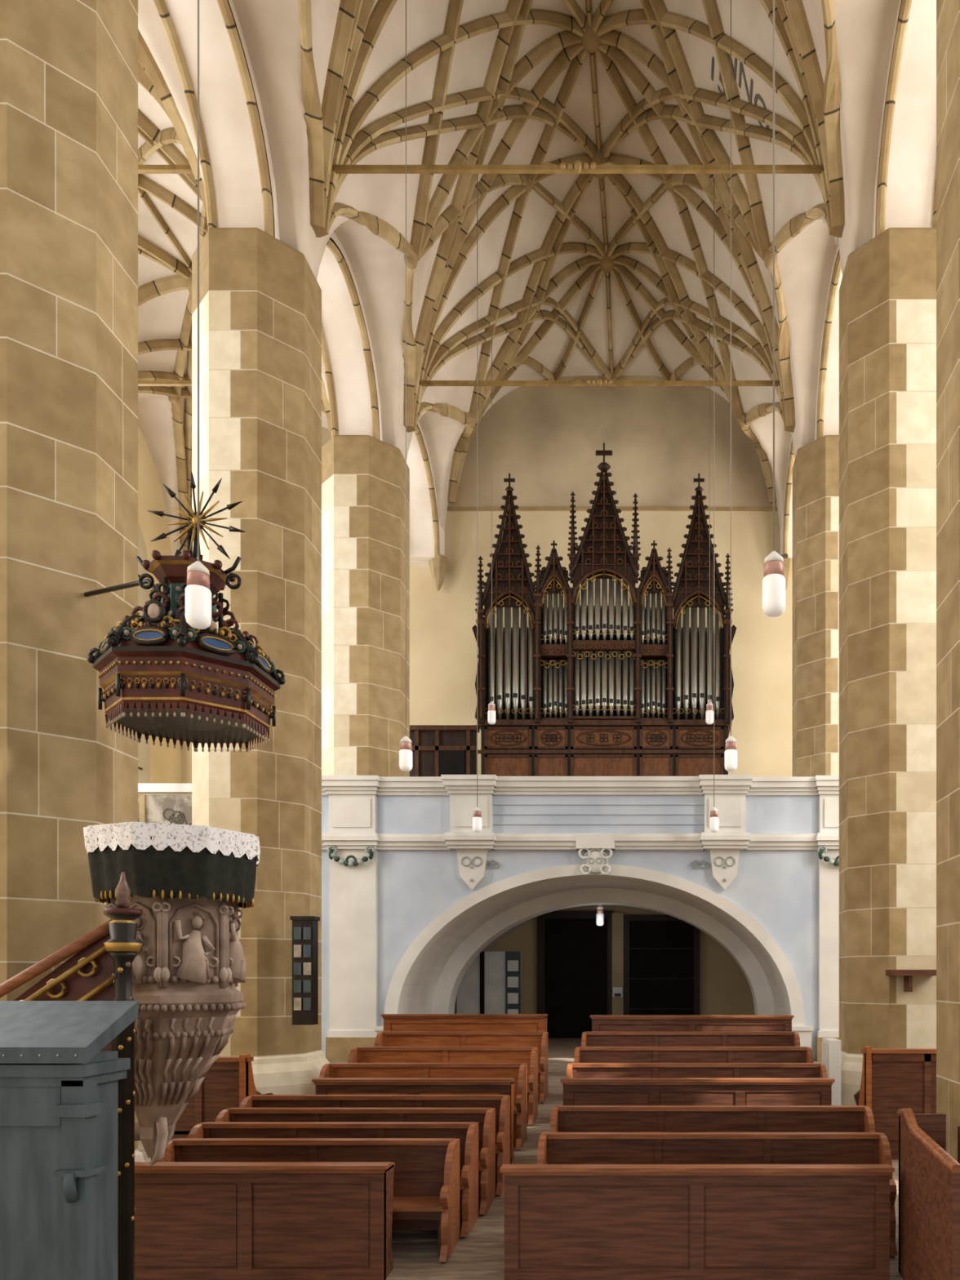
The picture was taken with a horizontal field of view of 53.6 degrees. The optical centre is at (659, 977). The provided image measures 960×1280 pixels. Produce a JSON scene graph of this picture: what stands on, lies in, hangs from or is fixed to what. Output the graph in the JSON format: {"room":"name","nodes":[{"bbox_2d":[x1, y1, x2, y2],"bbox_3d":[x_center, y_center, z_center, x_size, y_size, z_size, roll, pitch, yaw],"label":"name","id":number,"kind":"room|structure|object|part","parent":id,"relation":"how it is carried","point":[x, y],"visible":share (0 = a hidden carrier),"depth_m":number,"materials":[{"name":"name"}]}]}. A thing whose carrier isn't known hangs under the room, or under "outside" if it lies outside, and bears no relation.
{"room":"church","nodes":[
{"label":"church","id":0,"kind":"room"},
{"bbox_2d":[137,426,181,783],"bbox_3d":[-12.200,-6.150,8.575,0.400,21.500,29.150,0,0,0],"label":"wall","id":1,"kind":"structure","parent":0,"point":[157,764],"depth_m":21.79,"materials":[{"name":"paint"}]},
{"bbox_2d":[137,783,191,825],"bbox_3d":[-9.375,-2.830,20.040,5.250,1.460,6.220,0,0,0],"label":"gallery","id":2,"kind":"object","parent":1,"relation":"attached to","point":[163,803],"visible":0.12,"depth_m":16.96,"materials":[{"name":"stone"}]},
{"bbox_2d":[137,0,331,555],"bbox_3d":[-9.152,-12.120,13.380,5.720,3.641,19.679,0,0,0],"label":"vault","id":3,"kind":"object","parent":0,"point":[167,203],"visible":0.18,"depth_m":17.67,"materials":[{"name":"paint"}]},
{"bbox_2d":[153,0,444,566],"bbox_3d":[-5.850,-13.644,13.450,0.910,6.712,19.404,0,0,0],"label":"arches","id":4,"kind":"structure","parent":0,"point":[235,157],"depth_m":12.81,"materials":[{"name":"paint"}]},
{"bbox_2d":[428,554,448,591],"bbox_3d":[-5.495,-10.000,22.890,0.444,0.800,0.444,0,0,0],"label":"corbel","id":5,"kind":"object","parent":4,"relation":"attached to","point":[437,566],"visible":0.99,"depth_m":22.77,"materials":[{"name":"beige stone"}]},
{"bbox_2d":[137,377,780,386],"bbox_3d":[-3.950,-11.771,17.996,16.060,0.222,0.711,0,0,0],"label":"rod","id":6,"kind":"object","parent":4,"relation":"attached to","point":[575,382],"visible":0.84,"depth_m":18.27,"materials":[{"name":"metal"}]},
{"bbox_2d":[137,160,824,173],"bbox_3d":[-3.950,-11.771,13.146,16.060,0.222,0.711,0,0,0],"label":"tie beam","id":7,"kind":"structure","parent":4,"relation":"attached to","point":[548,167],"depth_m":13.41,"materials":[{"name":"metal"}]},
{"bbox_2d":[232,0,898,531],"bbox_3d":[-1.185,-13.321,13.368,8.420,6.042,19.654,0,0,0],"label":"vault","id":8,"kind":"object","parent":4,"relation":"attached to","point":[611,276],"visible":0.91,"depth_m":16.10,"materials":[{"name":"paint"}]},
{"bbox_2d":[185,0,211,629],"bbox_3d":[-3.350,-8.541,6.700,0.176,11.998,0.176,0,0,0],"label":"pendant lamp","id":9,"kind":"object","parent":8,"relation":"hanging from","point":[197,592],"visible":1,"depth_m":6.67,"materials":[{"name":"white glass"}]},
{"bbox_2d":[399,0,412,771],"bbox_3d":[-3.630,-8.874,13.200,0.185,11.848,0.185,0,0,0],"label":"pendant lamp","id":10,"kind":"object","parent":8,"relation":"hanging from","point":[405,753],"visible":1,"depth_m":13.19,"materials":[{"name":"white glass"}]},
{"bbox_2d":[472,160,482,832],"bbox_3d":[-3.240,-8.646,16.400,0.166,12.141,0.166,0,0,0],"label":"pendant lamp","id":11,"kind":"object","parent":8,"relation":"hanging from","point":[477,819],"visible":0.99,"depth_m":16.39,"materials":[{"name":"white glass"}]},
{"bbox_2d":[487,337,495,724],"bbox_3d":[-3.620,-9.821,19.900,0.176,8.716,0.176,0,0,0],"label":"pendant lamp","id":12,"kind":"object","parent":8,"relation":"hanging from","point":[491,706],"visible":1,"depth_m":19.89,"materials":[{"name":"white glass"}]},
{"bbox_2d":[705,321,713,724],"bbox_3d":[1.080,-9.967,19.900,0.176,9.009,0.176,0,0,0],"label":"pendant lamp","id":13,"kind":"object","parent":8,"relation":"hanging from","point":[709,708],"visible":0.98,"depth_m":19.89,"materials":[{"name":"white glass"}]},
{"bbox_2d":[709,176,719,832],"bbox_3d":[0.970,-8.566,16.400,0.166,11.982,0.166,0,0,0],"label":"pendant lamp","id":14,"kind":"object","parent":8,"relation":"hanging from","point":[713,820],"visible":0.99,"depth_m":16.40,"materials":[{"name":"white glass"}]},
{"bbox_2d":[724,0,737,771],"bbox_3d":[1.020,-9.030,13.200,0.185,12.159,0.185,0,0,0],"label":"pendant lamp","id":15,"kind":"object","parent":8,"relation":"hanging from","point":[731,753],"visible":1,"depth_m":13.19,"materials":[{"name":"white glass"}]},
{"bbox_2d":[711,53,768,128],"bbox_3d":[1.254,-14.207,14.817,0.947,1.563,0.714,0,0,0],"label":"painted inscription","id":16,"kind":"object","parent":8,"relation":"attached to","point":[757,95],"visible":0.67,"depth_m":14.64,"materials":[{"name":"black paint"}]},
{"bbox_2d":[762,0,785,617],"bbox_3d":[0.830,-8.704,6.700,0.170,12.148,0.170,0,0,0],"label":"pendant lamp","id":17,"kind":"object","parent":8,"relation":"hanging from","point":[774,580],"visible":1,"depth_m":6.66,"materials":[{"name":"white glass"}]},
{"bbox_2d":[181,375,792,1015],"bbox_3d":[-1.000,-7.150,23.330,22.000,20.500,0.440,0,0,0],"label":"wall","id":18,"kind":"structure","parent":0,"point":[548,439],"depth_m":23.15,"materials":[{"name":"paint"}]},
{"bbox_2d":[612,912,623,1015],"bbox_3d":[-1.040,-0.040,22.985,0.280,3.120,0.290,0,0,0],"label":"pillar","id":19,"kind":"structure","parent":18,"relation":"attached to","point":[617,917],"depth_m":22.90,"materials":[{"name":"paint"}]},
{"bbox_2d":[537,911,699,1038],"bbox_3d":[-1.025,-0.065,23.015,4.050,3.170,0.230,0,0,0],"label":"door","id":20,"kind":"structure","parent":18,"relation":"in","point":[661,953],"depth_m":22.92,"materials":[{"name":"brown wood"}]},
{"bbox_2d":[137,1038,903,1279],"bbox_3d":[-1.000,2.900,8.800,22.000,2.760,29.600,0,0,0],"label":"floor","id":21,"kind":"structure","parent":0,"point":[480,1255],"depth_m":8.80,"materials":[{"name":"grey stone"}]},
{"bbox_2d":[0,1000,137,1279],"bbox_3d":[-3.530,1.607,4.820,1.340,2.954,0.480,0,0,0],"label":"cabinet","id":22,"kind":"object","parent":21,"relation":"on","point":[59,1091],"visible":1,"depth_m":4.68,"materials":[{"name":"grey wood"}]},
{"bbox_2d":[0,0,144,1161],"bbox_3d":[-5.850,-3.736,8.600,1.933,13.128,1.933,0,0,0],"label":"stone column","id":23,"kind":"structure","parent":21,"relation":"on","point":[68,68],"depth_m":8.09,"materials":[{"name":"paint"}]},
{"bbox_2d":[83,471,284,751],"bbox_3d":[-4.150,-3.064,7.600,1.918,2.149,1.353,0,0,0],"label":"canopy","id":24,"kind":"object","parent":23,"relation":"attached to","point":[162,676],"visible":0.93,"depth_m":7.30,"materials":[{"name":"black paint"}]},
{"bbox_2d":[0,822,260,1279],"bbox_3d":[-4.306,0.915,7.358,2.028,4.170,2.096,0,0,0],"label":"pulpit","id":25,"kind":"object","parent":21,"relation":"on","point":[173,894],"visible":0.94,"depth_m":7.11,"materials":[{"name":"stone"}]},
{"bbox_3d":[-4.493,1.130,6.465,1.665,3.740,0.310,0,0,0],"label":"stair rail","id":26,"kind":"part","parent":25,"relation":"part of","materials":[{"name":"brown wood"}]},
{"bbox_2d":[151,1053,273,1160],"bbox_3d":[-5.440,1.573,11.320,1.180,1.450,0.960,0,0,0],"label":"stall","id":27,"kind":"object","parent":21,"relation":"on","point":[229,1080],"visible":0.27,"depth_m":10.90,"materials":[{"name":"brown wood"}]},
{"bbox_2d":[191,227,329,1094],"bbox_3d":[-5.850,-4.027,13.450,1.933,12.546,1.933,0,0,0],"label":"stone column","id":28,"kind":"structure","parent":21,"relation":"on","point":[260,296],"depth_m":12.83,"materials":[{"name":"beige stone"}]},
{"bbox_2d":[289,915,319,1025],"bbox_3d":[-4.860,-0.090,12.650,0.320,1.480,0.240,0,0,0],"label":"notice board","id":29,"kind":"object","parent":28,"relation":"attached to","point":[304,928],"visible":1,"depth_m":12.55,"materials":[{"name":"black paint"}]},
{"bbox_2d":[134,1161,395,1279],"bbox_3d":[-3.555,2.135,8.035,2.450,1.055,0.370,0,0,0],"label":"pew","id":30,"kind":"object","parent":21,"relation":"on","point":[194,1220],"visible":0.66,"depth_m":7.91,"materials":[{"name":"brown wood"}]},
{"bbox_2d":[158,1137,459,1262],"bbox_3d":[-3.275,2.041,8.590,2.730,1.005,0.700,0,0,0],"label":"pew","id":31,"kind":"object","parent":21,"relation":"on","point":[426,1197],"visible":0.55,"depth_m":8.72,"materials":[{"name":"brown wood"}]},
{"bbox_2d":[187,1121,478,1236],"bbox_3d":[-3.240,1.974,9.150,2.800,1.005,0.700,0,0,0],"label":"pew","id":32,"kind":"object","parent":21,"relation":"on","point":[467,1132],"visible":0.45,"depth_m":9.27,"materials":[{"name":"brown wood"}]},
{"bbox_2d":[215,1107,495,1214],"bbox_3d":[-3.205,1.907,9.710,2.870,1.005,0.700,0,0,0],"label":"pew","id":33,"kind":"object","parent":21,"relation":"on","point":[485,1117],"visible":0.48,"depth_m":9.82,"materials":[{"name":"brown wood"}]},
{"bbox_2d":[321,435,409,776],"bbox_3d":[-5.850,-4.240,18.300,1.933,12.120,1.933,0,0,0],"label":"stone column","id":34,"kind":"structure","parent":21,"relation":"on","point":[363,477],"depth_m":17.58,"materials":[{"name":"beige stone"}]},
{"bbox_2d":[239,1094,510,1195],"bbox_3d":[-3.170,1.839,10.270,2.940,1.005,0.700,0,0,0],"label":"pew","id":35,"kind":"object","parent":21,"relation":"on","point":[501,1103],"visible":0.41,"depth_m":10.38,"materials":[{"name":"brown wood"}]},
{"bbox_2d":[311,1077,514,1164],"bbox_3d":[-2.940,1.752,11.135,2.380,1.075,0.370,0,0,0],"label":"pew","id":36,"kind":"object","parent":21,"relation":"on","point":[324,1086],"visible":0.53,"depth_m":11.00,"materials":[{"name":"orange wood"}]},
{"bbox_2d":[319,1062,527,1149],"bbox_3d":[-3.040,1.637,11.870,2.600,1.025,0.700,0,0,0],"label":"pew","id":37,"kind":"object","parent":21,"relation":"on","point":[518,1071],"visible":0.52,"depth_m":12.00,"materials":[{"name":"orange wood"}]},
{"bbox_2d":[347,1046,537,1124],"bbox_3d":[-3.040,1.506,12.970,2.600,1.025,0.700,0,0,0],"label":"pew","id":38,"kind":"object","parent":21,"relation":"on","point":[526,1055],"visible":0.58,"depth_m":13.10,"materials":[{"name":"orange wood"}]},
{"bbox_2d":[374,1031,547,1102],"bbox_3d":[-3.040,1.361,14.170,2.600,1.025,0.700,0,0,0],"label":"pew","id":39,"kind":"object","parent":21,"relation":"on","point":[540,1039],"visible":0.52,"depth_m":14.30,"materials":[{"name":"orange wood"}]},
{"bbox_2d":[380,1013,547,1031],"bbox_3d":[-3.325,1.179,15.835,2.810,1.095,0.370,0,0,0],"label":"pew","id":40,"kind":"object","parent":21,"relation":"on","point":[392,1022],"visible":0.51,"depth_m":15.70,"materials":[{"name":"orange wood"}]},
{"bbox_2d":[457,951,521,1013],"bbox_3d":[-4.000,0.460,21.605,1.500,2.120,0.150,0,0,0],"label":"display board","id":41,"kind":"object","parent":21,"relation":"on","point":[491,984],"visible":0.71,"depth_m":21.60,"materials":[{"name":"grey"}]},
{"bbox_2d":[321,774,839,1061],"bbox_3d":[-1.200,-1.010,19.865,11.220,5.260,6.570,0,0,0],"label":"gallery","id":42,"kind":"object","parent":21,"relation":"on","point":[402,928],"visible":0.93,"depth_m":16.93,"materials":[{"name":"white paint"}]},
{"bbox_2d":[327,844,374,866],"bbox_3d":[-5.620,-2.210,16.800,0.870,0.399,0.095,0,0,0],"label":"ornament","id":43,"kind":"object","parent":42,"relation":"attached to","point":[331,854],"visible":1,"depth_m":16.78,"materials":[{"name":"grey stone"}]},
{"bbox_2d":[409,724,479,776],"bbox_3d":[-5.000,-4.080,20.625,1.900,3.040,0.250,0,0,0],"label":"panel","id":44,"kind":"object","parent":42,"relation":"on","point":[437,750],"visible":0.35,"depth_m":20.55,"materials":[{"name":"brown wood"}]},
{"bbox_2d":[595,904,604,925],"bbox_3d":[-1.350,-1.506,20.900,0.176,0.688,0.176,0,0,0],"label":"pendant lamp","id":45,"kind":"object","parent":42,"relation":"hanging from","point":[599,916],"visible":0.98,"depth_m":20.83,"materials":[{"name":"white glass"}]},
{"bbox_2d":[471,443,736,776],"bbox_3d":[-1.222,-7.148,21.059,5.855,9.176,1.782,0,0,0],"label":"pipe organ","id":46,"kind":"object","parent":42,"relation":"on","point":[583,690],"visible":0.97,"depth_m":20.46,"materials":[{"name":"brown wood"}]},
{"bbox_2d":[817,844,839,866],"bbox_3d":[3.300,-2.210,16.800,0.870,0.399,0.095,0,0,0],"label":"ornament","id":47,"kind":"object","parent":42,"relation":"attached to","point":[821,854],"visible":0.47,"depth_m":16.78,"materials":[{"name":"green"}]},
{"bbox_2d":[581,1031,799,1046],"bbox_3d":[0.475,1.361,14.170,3.330,1.025,0.700,0,0,0],"label":"pew","id":48,"kind":"object","parent":21,"relation":"on","point":[588,1038],"visible":0.27,"depth_m":14.30,"materials":[{"name":"brown wood"}]},
{"bbox_2d":[590,1015,794,1031],"bbox_3d":[0.550,1.188,15.835,3.460,1.075,0.370,0,0,0],"label":"pew","id":49,"kind":"object","parent":21,"relation":"on","point":[599,1023],"visible":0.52,"depth_m":15.70,"materials":[{"name":"brown wood"}]},
{"bbox_2d":[573,1046,813,1062],"bbox_3d":[0.475,1.506,12.970,3.330,1.025,0.700,0,0,0],"label":"pew","id":50,"kind":"object","parent":21,"relation":"on","point":[582,1054],"visible":0.32,"depth_m":13.10,"materials":[{"name":"brown wood"}]},
{"bbox_2d":[499,1164,894,1279],"bbox_3d":[0.320,2.144,8.035,3.360,1.035,0.370,0,0,0],"label":"pew","id":51,"kind":"object","parent":21,"relation":"on","point":[562,1221],"visible":1,"depth_m":7.91,"materials":[{"name":"brown wood"}]},
{"bbox_2d":[566,1062,827,1077],"bbox_3d":[0.475,1.637,11.870,3.330,1.025,0.700,0,0,0],"label":"pew","id":52,"kind":"object","parent":21,"relation":"on","point":[574,1069],"visible":0.23,"depth_m":12.00,"materials":[{"name":"brown wood"}]},
{"bbox_2d":[560,1077,835,1105],"bbox_3d":[0.450,1.752,11.135,3.260,1.075,0.370,0,0,0],"label":"pew","id":53,"kind":"object","parent":21,"relation":"on","point":[576,1091],"visible":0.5,"depth_m":11.00,"materials":[{"name":"brown wood"}]},
{"bbox_2d":[549,1105,875,1132],"bbox_3d":[0.550,1.895,9.720,3.380,1.025,0.700,0,0,0],"label":"pew","id":54,"kind":"object","parent":21,"relation":"on","point":[564,1118],"visible":0.22,"depth_m":9.85,"materials":[{"name":"brown wood"}]},
{"bbox_2d":[537,1132,897,1255],"bbox_3d":[0.510,2.015,8.720,3.300,1.025,0.700,0,0,0],"label":"pew","id":55,"kind":"object","parent":21,"relation":"on","point":[553,1148],"visible":0.34,"depth_m":8.85,"materials":[{"name":"brown wood"}]},
{"bbox_2d":[792,435,839,776],"bbox_3d":[3.480,-4.240,18.300,1.933,12.120,1.933,0,0,0],"label":"stone column","id":56,"kind":"structure","parent":21,"relation":"on","point":[815,468],"depth_m":17.67,"materials":[{"name":"beige stone"}]},
{"bbox_2d":[822,1037,840,1105],"bbox_3d":[2.350,1.485,12.650,0.180,1.270,0.500,0,0,0],"label":"radiator","id":57,"kind":"object","parent":21,"relation":"on","point":[831,1046],"visible":0.38,"depth_m":12.40,"materials":[{"name":"white metal"}]},
{"bbox_2d":[839,227,936,1105],"bbox_3d":[3.480,-4.027,13.450,1.933,12.546,1.933,0,0,0],"label":"stone column","id":58,"kind":"structure","parent":21,"relation":"on","point":[887,290],"depth_m":12.71,"materials":[{"name":"beige stone"}]},
{"bbox_2d":[885,969,936,991],"bbox_3d":[3.425,0.050,12.505,0.650,0.300,0.310,0,0,0],"label":"wall shelf","id":59,"kind":"object","parent":58,"relation":"attached to","point":[908,975],"visible":0.93,"depth_m":12.35,"materials":[{"name":"brown wood"}]},
{"bbox_2d":[853,1045,936,1159],"bbox_3d":[3.250,1.524,11.520,1.560,1.500,0.760,0,0,0],"label":"stall","id":60,"kind":"object","parent":21,"relation":"on","point":[893,1079],"visible":0.53,"depth_m":11.20,"materials":[{"name":"brown wood"}]},
{"bbox_2d":[896,1108,959,1279],"bbox_3d":[2.368,1.961,7.362,0.565,1.678,1.530,0,0,0],"label":"pew","id":61,"kind":"object","parent":21,"relation":"on","point":[929,1177],"visible":1,"depth_m":7.36,"materials":[{"name":"brown wood"}]},
{"bbox_2d":[936,0,959,1161],"bbox_3d":[3.480,-3.736,8.600,1.933,13.128,1.933,0,0,0],"label":"stone column","id":62,"kind":"structure","parent":21,"relation":"on","point":[948,11],"depth_m":8.52,"materials":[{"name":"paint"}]},
{"bbox_2d":[780,0,936,559],"bbox_3d":[3.480,-13.644,13.450,0.910,6.712,19.404,0,0,0],"label":"arches","id":63,"kind":"structure","parent":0,"point":[905,188],"depth_m":12.68,"materials":[{"name":"paint"}]},
{"bbox_2d":[780,554,792,591],"bbox_3d":[3.125,-10.000,22.890,0.444,0.800,0.444,0,0,0],"label":"corbel","id":64,"kind":"object","parent":63,"relation":"attached to","point":[788,562],"visible":0.45,"depth_m":22.74,"materials":[{"name":"beige stone"}]}
]}

